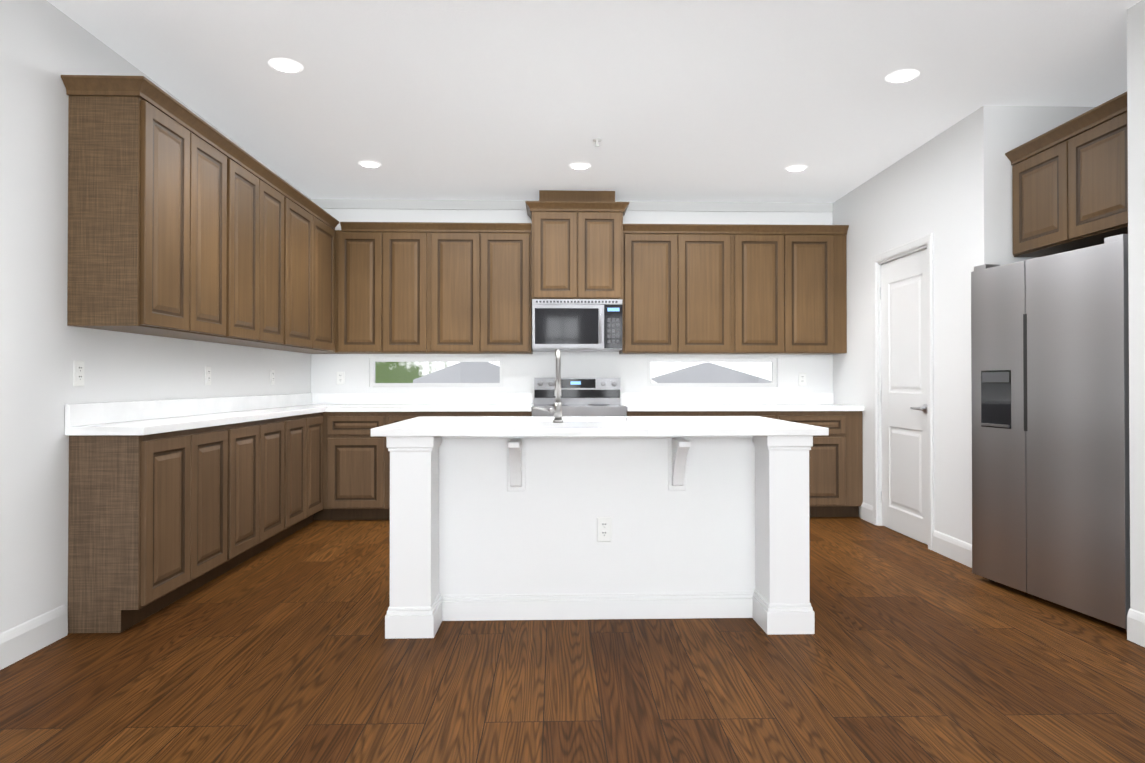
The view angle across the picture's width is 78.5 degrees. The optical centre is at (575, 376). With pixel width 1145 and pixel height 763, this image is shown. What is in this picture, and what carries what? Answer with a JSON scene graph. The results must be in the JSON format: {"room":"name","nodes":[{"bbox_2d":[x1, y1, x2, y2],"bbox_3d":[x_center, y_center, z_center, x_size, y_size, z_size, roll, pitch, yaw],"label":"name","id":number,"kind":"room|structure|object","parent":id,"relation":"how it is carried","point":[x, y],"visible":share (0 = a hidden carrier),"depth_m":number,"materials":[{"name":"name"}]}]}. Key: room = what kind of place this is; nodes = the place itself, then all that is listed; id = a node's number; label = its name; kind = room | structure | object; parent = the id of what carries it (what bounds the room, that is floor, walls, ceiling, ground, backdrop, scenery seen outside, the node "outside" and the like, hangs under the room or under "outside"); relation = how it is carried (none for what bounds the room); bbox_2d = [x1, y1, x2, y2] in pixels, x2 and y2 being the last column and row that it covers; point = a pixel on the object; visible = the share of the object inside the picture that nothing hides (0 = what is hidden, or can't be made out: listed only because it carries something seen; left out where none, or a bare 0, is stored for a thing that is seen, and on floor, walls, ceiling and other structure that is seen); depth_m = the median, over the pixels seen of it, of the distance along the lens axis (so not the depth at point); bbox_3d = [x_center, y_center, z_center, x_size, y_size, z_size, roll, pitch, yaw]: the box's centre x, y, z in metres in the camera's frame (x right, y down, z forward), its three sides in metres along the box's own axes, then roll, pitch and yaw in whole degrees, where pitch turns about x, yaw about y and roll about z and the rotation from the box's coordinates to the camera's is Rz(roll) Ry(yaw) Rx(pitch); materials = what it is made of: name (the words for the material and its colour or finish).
{"room":"kitchen","nodes":[
{"label":"kitchen","id":0,"kind":"room"},
{"bbox_2d":[0,0,310,632],"bbox_3d":[-2.257,-0.244,1.337,0.120,2.730,9.950,0,0,-2],"label":"wall","id":1,"kind":"structure","parent":0,"point":[45,45],"depth_m":2.97,"materials":[{"name":"white paint"}]},
{"bbox_2d":[0,605,67,669],"bbox_3d":[-2.143,1.042,-0.217,0.016,0.135,6.595,0,0,-2],"label":"baseboard","id":2,"kind":"structure","parent":1,"relation":"attached to","point":[24,639],"depth_m":2.88,"materials":[{"name":"white paint"}]},
{"bbox_2d":[73,361,83,385],"bbox_3d":[-2.246,-0.015,3.172,0.009,0.115,0.070,0,0,-2],"label":"electrical outlet","id":3,"kind":"object","parent":1,"relation":"attached to","point":[78,373],"visible":1,"depth_m":3.16,"materials":[{"name":"white plastic"}]},
{"bbox_2d":[61,75,196,334],"bbox_3d":[-2.091,-0.769,3.310,0.326,1.090,0.410,0,0,-2],"label":"upper cabinet","id":4,"kind":"object","parent":1,"relation":"attached to","point":[184,222],"depth_m":3.11,"materials":[{"name":"brown wood"}]},
{"bbox_2d":[152,116,232,338],"bbox_3d":[-2.102,-0.766,3.718,0.326,1.090,0.407,0,0,-2],"label":"upper cabinet","id":5,"kind":"object","parent":1,"relation":"attached to","point":[213,281],"depth_m":3.77,"materials":[{"name":"brown wood"}]},
{"bbox_2d":[205,366,210,384],"bbox_3d":[-2.280,-0.007,4.351,0.009,0.115,0.070,0,0,-2],"label":"electrical outlet","id":6,"kind":"object","parent":1,"relation":"attached to","point":[207,375],"visible":1,"depth_m":4.34,"materials":[{"name":"white plastic"}]},
{"bbox_2d":[187,143,264,342],"bbox_3d":[-2.114,-0.763,4.128,0.326,1.090,0.413,0,0,-2],"label":"upper cabinet","id":7,"kind":"object","parent":1,"relation":"attached to","point":[248,175],"depth_m":4.17,"materials":[{"name":"brown wood"}]},
{"bbox_2d":[221,167,288,346],"bbox_3d":[-2.126,-0.760,4.540,0.326,1.090,0.412,0,0,-2],"label":"upper cabinet","id":8,"kind":"object","parent":1,"relation":"attached to","point":[275,261],"depth_m":4.59,"materials":[{"name":"brown wood"}]},
{"bbox_2d":[270,369,274,384],"bbox_3d":[-2.309,0.001,5.341,0.009,0.115,0.070,0,0,-2],"label":"electrical outlet","id":9,"kind":"object","parent":1,"relation":"attached to","point":[272,376],"visible":1,"depth_m":5.33,"materials":[{"name":"white plastic"}]},
{"bbox_2d":[256,184,316,350],"bbox_3d":[-2.140,-0.757,5.018,0.326,1.090,0.545,0,0,-2],"label":"upper cabinet","id":10,"kind":"object","parent":1,"relation":"attached to","point":[302,211],"depth_m":5.08,"materials":[{"name":"brown wood"}]},
{"bbox_2d":[290,207,338,351],"bbox_3d":[-2.157,-0.752,5.590,0.326,1.090,0.599,0,0,-2],"label":"upper cabinet","id":11,"kind":"object","parent":1,"relation":"attached to","point":[326,225],"depth_m":5.60,"materials":[{"name":"brown wood"}]},
{"bbox_2d":[311,199,832,392],"bbox_3d":[0.049,-0.207,6.316,4.780,2.730,0.132,0,0,-2],"label":"wall","id":12,"kind":"structure","parent":0,"point":[521,372],"depth_m":6.26,"materials":[{"name":"white paint"}]},
{"bbox_2d":[299,230,338,353],"bbox_3d":[-2.167,-0.719,6.037,0.330,1.030,0.325,0,0,-2],"label":"upper cabinet","id":13,"kind":"object","parent":12,"relation":"attached to","point":[336,231],"depth_m":5.90,"materials":[{"name":"brown wood"}]},
{"bbox_2d":[337,372,344,384],"bbox_3d":[-2.079,0.012,6.193,0.070,0.115,0.009,0,0,-2],"label":"electrical outlet","id":14,"kind":"object","parent":12,"relation":"attached to","point":[340,378],"visible":1,"depth_m":6.19,"materials":[{"name":"white plastic"}]},
{"bbox_2d":[339,222,382,353],"bbox_3d":[-1.817,-0.749,6.047,0.370,1.090,0.325,0,0,-2],"label":"upper cabinet","id":15,"kind":"object","parent":12,"relation":"attached to","point":[360,243],"depth_m":5.89,"materials":[{"name":"brown wood"}]},
{"bbox_2d":[383,222,430,353],"bbox_3d":[-1.438,-0.749,6.058,0.388,1.090,0.325,0,0,-2],"label":"upper cabinet","id":16,"kind":"object","parent":12,"relation":"attached to","point":[430,288],"depth_m":5.90,"materials":[{"name":"brown wood"}]},
{"bbox_2d":[370,358,503,386],"bbox_3d":[-1.238,-0.040,6.270,1.182,0.257,0.055,0,0,-2],"label":"window","id":17,"kind":"structure","parent":12,"relation":"in","point":[407,360],"depth_m":6.25,"materials":[{"name":"white paint"}]},
{"bbox_2d":[431,222,482,353],"bbox_3d":[-1.029,-0.749,6.070,0.432,1.090,0.325,0,0,-2],"label":"upper cabinet","id":18,"kind":"object","parent":12,"relation":"attached to","point":[456,248],"depth_m":5.91,"materials":[{"name":"brown wood"}]},
{"bbox_2d":[483,223,532,353],"bbox_3d":[-0.597,-0.749,6.083,0.432,1.090,0.325,0,0,-2],"label":"upper cabinet","id":19,"kind":"object","parent":12,"relation":"attached to","point":[507,247],"depth_m":5.92,"materials":[{"name":"brown wood"}]},
{"bbox_2d":[525,190,628,299],"bbox_3d":[0.007,-1.111,6.040,0.864,0.922,0.450,0,0,-2],"label":"upper cabinet","id":20,"kind":"object","parent":12,"relation":"attached to","point":[577,244],"visible":0.94,"depth_m":5.85,"materials":[{"name":"brown wood"}]},
{"bbox_2d":[532,299,621,351],"bbox_3d":[0.007,-0.437,6.030,0.752,0.418,0.459,0,0,-2],"label":"microwave","id":21,"kind":"object","parent":20,"relation":"attached to","point":[578,325],"visible":1,"depth_m":5.84,"materials":[{"name":"silver metal"}]},
{"bbox_2d":[619,224,678,353],"bbox_3d":[0.627,-0.748,6.119,0.472,1.090,0.325,0,0,-2],"label":"upper cabinet","id":22,"kind":"object","parent":12,"relation":"attached to","point":[650,302],"depth_m":5.96,"materials":[{"name":"brown wood"}]},
{"bbox_2d":[679,224,734,353],"bbox_3d":[1.098,-0.748,6.132,0.472,1.090,0.325,0,0,-2],"label":"upper cabinet","id":23,"kind":"object","parent":12,"relation":"attached to","point":[729,289],"depth_m":5.97,"materials":[{"name":"brown wood"}]},
{"bbox_2d":[647,358,776,386],"bbox_3d":[1.223,-0.040,6.342,1.177,0.257,0.055,0,0,-2],"label":"window","id":24,"kind":"structure","parent":12,"relation":"in","point":[773,377],"depth_m":6.32,"materials":[{"name":"white paint"}]},
{"bbox_2d":[735,224,786,353],"bbox_3d":[1.556,-0.748,6.146,0.444,1.090,0.325,0,0,-2],"label":"upper cabinet","id":25,"kind":"object","parent":12,"relation":"attached to","point":[760,250],"depth_m":5.98,"materials":[{"name":"brown wood"}]},
{"bbox_2d":[798,373,805,385],"bbox_3d":[2.039,0.023,6.313,0.070,0.115,0.009,0,0,-2],"label":"electrical outlet","id":26,"kind":"object","parent":12,"relation":"attached to","point":[801,379],"visible":1,"depth_m":6.31,"materials":[{"name":"white plastic"}]},
{"bbox_2d":[787,225,848,354],"bbox_3d":[2.050,-0.748,6.160,0.544,1.090,0.325,0,0,-2],"label":"upper cabinet","id":27,"kind":"object","parent":12,"relation":"attached to","point":[816,254],"depth_m":6.00,"materials":[{"name":"brown wood"}]},
{"bbox_2d":[0,517,1144,762],"bbox_3d":[0.657,1.146,1.412,5.950,0.050,9.950,0,0,-2],"label":"floor","id":28,"kind":"structure","parent":0,"point":[908,651],"depth_m":2.62,"materials":[{"name":"brown wood"}]},
{"bbox_2d":[68,429,195,632],"bbox_3d":[-2.091,0.698,3.315,0.326,0.876,0.413,0,0,-2],"label":"base cabinet","id":29,"kind":"object","parent":28,"relation":"on","point":[158,522],"depth_m":3.11,"materials":[{"name":"brown wood"}]},
{"bbox_2d":[196,424,231,588],"bbox_3d":[-2.103,0.701,3.727,0.326,0.876,0.411,0,0,-2],"label":"base cabinet","id":30,"kind":"object","parent":28,"relation":"on","point":[214,443],"depth_m":3.77,"materials":[{"name":"brown wood"}]},
{"bbox_2d":[232,420,263,567],"bbox_3d":[-2.115,0.704,4.137,0.326,0.876,0.410,0,0,-2],"label":"base cabinet","id":31,"kind":"object","parent":28,"relation":"on","point":[247,437],"depth_m":4.19,"materials":[{"name":"brown wood"}]},
{"bbox_2d":[264,417,287,549],"bbox_3d":[-2.127,0.707,4.548,0.326,0.876,0.411,0,0,-2],"label":"base cabinet","id":32,"kind":"object","parent":28,"relation":"on","point":[276,429],"depth_m":4.60,"materials":[{"name":"brown wood"}]},
{"bbox_2d":[288,414,307,535],"bbox_3d":[-2.139,0.710,4.951,0.326,0.876,0.396,0,0,-2],"label":"base cabinet","id":33,"kind":"object","parent":28,"relation":"on","point":[297,425],"depth_m":5.00,"materials":[{"name":"brown wood"}]},
{"bbox_2d":[308,412,322,523],"bbox_3d":[-2.151,0.713,5.361,0.326,0.876,0.425,0,0,-2],"label":"base cabinet","id":34,"kind":"object","parent":28,"relation":"on","point":[315,420],"depth_m":5.35,"materials":[{"name":"brown wood"}]},
{"bbox_2d":[313,412,328,519],"bbox_3d":[-2.155,0.717,5.873,0.345,0.876,0.630,0,0,-2],"label":"base cabinet","id":35,"kind":"object","parent":28,"relation":"on","point":[323,514],"depth_m":5.58,"materials":[{"name":"brown wood"}]},
{"bbox_2d":[65,393,328,435],"bbox_3d":[-2.123,0.201,4.640,0.344,0.138,3.110,0,0,-2],"label":"countertop","id":36,"kind":"structure","parent":35,"relation":"on","point":[148,417],"depth_m":3.79,"materials":[{"name":"white stone"}]},
{"bbox_2d":[329,412,388,519],"bbox_3d":[-1.751,0.717,5.885,0.463,0.876,0.630,0,0,-2],"label":"base cabinet","id":37,"kind":"object","parent":28,"relation":"on","point":[356,470],"depth_m":5.57,"materials":[{"name":"brown wood"}]},
{"bbox_2d":[389,411,456,519],"bbox_3d":[-1.245,0.717,5.900,0.550,0.876,0.630,0,0,-2],"label":"base cabinet","id":38,"kind":"object","parent":28,"relation":"on","point":[394,417],"depth_m":5.60,"materials":[{"name":"brown wood"}]},
{"bbox_2d":[457,411,531,416],"bbox_3d":[-0.667,0.717,5.917,0.606,0.876,0.630,0,0,-2],"label":"base cabinet","id":39,"kind":"object","parent":28,"relation":"on","point":[459,414],"depth_m":5.62,"materials":[{"name":"brown wood"}]},
{"bbox_2d":[329,393,533,411],"bbox_3d":[-1.167,0.210,5.897,1.607,0.138,0.652,0,0,-2],"label":"countertop","id":40,"kind":"structure","parent":39,"relation":"on","point":[338,402],"depth_m":6.18,"materials":[{"name":"white stone"}]},
{"bbox_2d":[532,378,626,415],"bbox_3d":[0.021,0.580,5.902,0.760,1.150,0.702,0,0,-2],"label":"range","id":41,"kind":"object","parent":28,"relation":"on","point":[590,396],"visible":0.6,"depth_m":6.17,"materials":[{"name":"silver metal"}]},
{"bbox_2d":[385,436,814,638],"bbox_3d":[0.097,0.701,3.577,1.886,0.879,1.026,0,0,-2],"label":"kitchen island","id":42,"kind":"object","parent":28,"relation":"on","point":[484,528],"visible":0.9,"depth_m":3.29,"materials":[{"name":"white paint"}]},
{"bbox_2d":[370,416,828,436],"bbox_3d":[0.097,0.245,3.588,2.000,0.034,1.075,0,0,-2],"label":"island countertop","id":43,"kind":"structure","parent":42,"relation":"on","point":[608,426],"depth_m":3.18,"materials":[{"name":"white stone"}]},
{"bbox_2d":[533,349,563,422],"bbox_3d":[-0.140,0.044,3.558,0.154,0.368,0.217,0,0,-2],"label":"faucet","id":44,"kind":"object","parent":43,"relation":"on","point":[556,410],"visible":1,"depth_m":3.47,"materials":[{"name":"silver metal"}]},
{"bbox_2d":[597,517,611,541],"bbox_3d":[0.133,0.718,3.296,0.070,0.115,0.009,0,0,-2],"label":"outlet","id":45,"kind":"object","parent":42,"relation":"attached to","point":[604,529],"visible":1,"depth_m":3.29,"materials":[{"name":"white plastic"}]},
{"bbox_2d":[627,411,698,415],"bbox_3d":[0.681,0.717,5.956,0.556,0.876,0.630,0,0,-2],"label":"base cabinet","id":46,"kind":"object","parent":28,"relation":"on","point":[629,413],"depth_m":5.66,"materials":[{"name":"brown wood"}]},
{"bbox_2d":[699,411,778,419],"bbox_3d":[1.289,0.717,5.974,0.660,0.876,0.630,0,0,-2],"label":"base cabinet","id":47,"kind":"object","parent":28,"relation":"on","point":[768,414],"depth_m":5.68,"materials":[{"name":"brown wood"}]},
{"bbox_2d":[779,411,862,516],"bbox_3d":[1.973,0.718,5.994,0.708,0.876,0.630,0,0,-2],"label":"base cabinet","id":48,"kind":"object","parent":28,"relation":"on","point":[836,472],"depth_m":5.69,"materials":[{"name":"brown wood"}]},
{"bbox_2d":[620,393,863,410],"bbox_3d":[1.365,0.210,5.973,1.924,0.138,0.649,0,0,-2],"label":"countertop","id":49,"kind":"structure","parent":48,"relation":"on","point":[737,402],"depth_m":6.25,"materials":[{"name":"white stone"}]},
{"bbox_2d":[971,234,1129,630],"bbox_3d":[2.672,0.256,3.579,0.747,1.763,0.912,0,0,-10],"label":"fridge","id":50,"kind":"object","parent":28,"relation":"on","point":[1050,428],"visible":0.83,"depth_m":3.41,"materials":[{"name":"grey metal"}]},
{"bbox_2d":[47,0,1140,202],"bbox_3d":[0.657,-1.639,1.433,5.950,0.060,9.950,0,0,-2],"label":"ceiling","id":51,"kind":"structure","parent":0,"point":[709,100],"depth_m":3.79,"materials":[{"name":"white paint"}]},
{"bbox_2d":[268,58,303,72],"bbox_3d":[-1.482,-1.589,3.586,0.170,0.006,0.170,0,0,-2],"label":"recessed light","id":52,"kind":"object","parent":51,"relation":"in","point":[286,65],"visible":1,"depth_m":3.57,"materials":[{"name":"white plastic"}]},
{"bbox_2d":[358,160,381,167],"bbox_3d":[-1.529,-1.577,5.205,0.170,0.006,0.170,0,0,-2],"label":"recessed light","id":53,"kind":"object","parent":51,"relation":"in","point":[371,164],"visible":1,"depth_m":5.20,"materials":[{"name":"white plastic"}]},
{"bbox_2d":[569,162,590,168],"bbox_3d":[0.030,-1.576,5.251,0.170,0.006,0.170,0,0,-2],"label":"recessed light","id":54,"kind":"object","parent":51,"relation":"in","point":[579,165],"visible":1,"depth_m":5.23,"materials":[{"name":"white plastic"}]},
{"bbox_2d":[593,138,601,146],"bbox_3d":[0.142,-1.562,4.684,0.064,0.044,0.064,0,0,-2],"label":"sprinkler","id":55,"kind":"object","parent":51,"relation":"attached to","point":[596,140],"visible":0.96,"depth_m":4.68,"materials":[{"name":"white plastic"}]},
{"bbox_2d":[785,164,807,170],"bbox_3d":[1.664,-1.576,5.299,0.170,0.006,0.170,0,0,-2],"label":"recessed light","id":56,"kind":"object","parent":51,"relation":"in","point":[798,167],"visible":1,"depth_m":5.28,"materials":[{"name":"white plastic"}]},
{"bbox_2d":[885,69,919,82],"bbox_3d":[1.726,-1.588,3.710,0.170,0.006,0.170,0,0,-2],"label":"recessed light","id":57,"kind":"object","parent":51,"relation":"in","point":[903,75],"visible":1,"depth_m":3.70,"materials":[{"name":"white plastic"}]},
{"bbox_2d":[833,105,1004,543],"bbox_3d":[2.412,-0.215,5.212,0.120,2.730,2.236,0,0,-2],"label":"wall","id":58,"kind":"structure","parent":0,"point":[950,189],"depth_m":4.54,"materials":[{"name":"white paint"}]},
{"bbox_2d":[860,502,872,523],"bbox_3d":[2.332,1.085,5.608,0.016,0.135,0.221,0,0,-2],"label":"baseboard","id":59,"kind":"structure","parent":58,"relation":"attached to","point":[866,512],"depth_m":5.61,"materials":[{"name":"white paint"}]},
{"bbox_2d":[872,233,933,549],"bbox_3d":[2.405,0.100,5.071,0.140,2.097,0.858,0,0,-2],"label":"door frame","id":60,"kind":"structure","parent":58,"relation":"attached to","point":[927,240],"depth_m":5.23,"materials":[{"name":"white paint"}]},
{"bbox_2d":[880,249,927,544],"bbox_3d":[2.364,0.135,5.074,0.094,2.014,0.733,0,0,-2],"label":"pantry door","id":61,"kind":"structure","parent":58,"relation":"in","point":[903,298],"depth_m":5.06,"materials":[{"name":"white paint"}]},
{"bbox_2d":[933,530,971,567],"bbox_3d":[2.368,1.076,4.354,0.016,0.135,0.543,0,0,-2],"label":"baseboard","id":62,"kind":"structure","parent":58,"relation":"attached to","point":[955,549],"depth_m":4.39,"materials":[{"name":"white paint"}]},
{"bbox_2d":[1005,91,1127,256],"bbox_3d":[2.861,-1.008,3.586,0.673,0.608,1.050,0,0,-2],"label":"upper cabinet","id":63,"kind":"object","parent":58,"relation":"attached to","point":[1070,184],"visible":0.75,"depth_m":3.61,"materials":[{"name":"brown wood"}]},
{"bbox_2d":[1001,106,1094,264],"bbox_3d":[2.833,-0.223,4.166,0.660,2.730,0.120,0,0,-2],"label":"wall","id":64,"kind":"structure","parent":0,"point":[1020,125],"depth_m":4.11,"materials":[{"name":"white paint"}]},
{"bbox_2d":[1127,0,1144,613],"bbox_3d":[2.932,-0.232,2.995,1.070,2.730,0.120,0,0,-2],"label":"wall","id":65,"kind":"structure","parent":0,"point":[1136,125],"depth_m":3.00,"materials":[{"name":"white paint"}]},
{"bbox_2d":[1127,608,1144,646],"bbox_3d":[2.919,1.066,2.976,1.076,0.135,0.136,0,0,-2],"label":"baseboard","id":66,"kind":"structure","parent":65,"relation":"attached to","point":[1136,626],"depth_m":2.98,"materials":[{"name":"white paint"}]},
{"label":"outside","id":67,"kind":"structure","parent":0,"visible":0},
{"bbox_2d":[375,362,770,382],"bbox_3d":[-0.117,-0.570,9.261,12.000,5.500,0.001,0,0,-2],"label":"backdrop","id":68,"kind":"structure","parent":67,"point":[423,367],"depth_m":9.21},
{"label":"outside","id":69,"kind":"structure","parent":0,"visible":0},
{"bbox_2d":[413,362,499,382],"bbox_3d":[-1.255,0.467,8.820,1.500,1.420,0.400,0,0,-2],"label":"house","id":70,"kind":"structure","parent":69,"point":[478,374],"depth_m":8.62,"materials":[{"name":"grey"}]},
{"bbox_2d":[650,362,770,382],"bbox_3d":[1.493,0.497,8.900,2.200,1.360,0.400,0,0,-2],"label":"house","id":71,"kind":"structure","parent":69,"point":[705,367],"depth_m":8.71,"materials":[{"name":"grey"}]}
]}

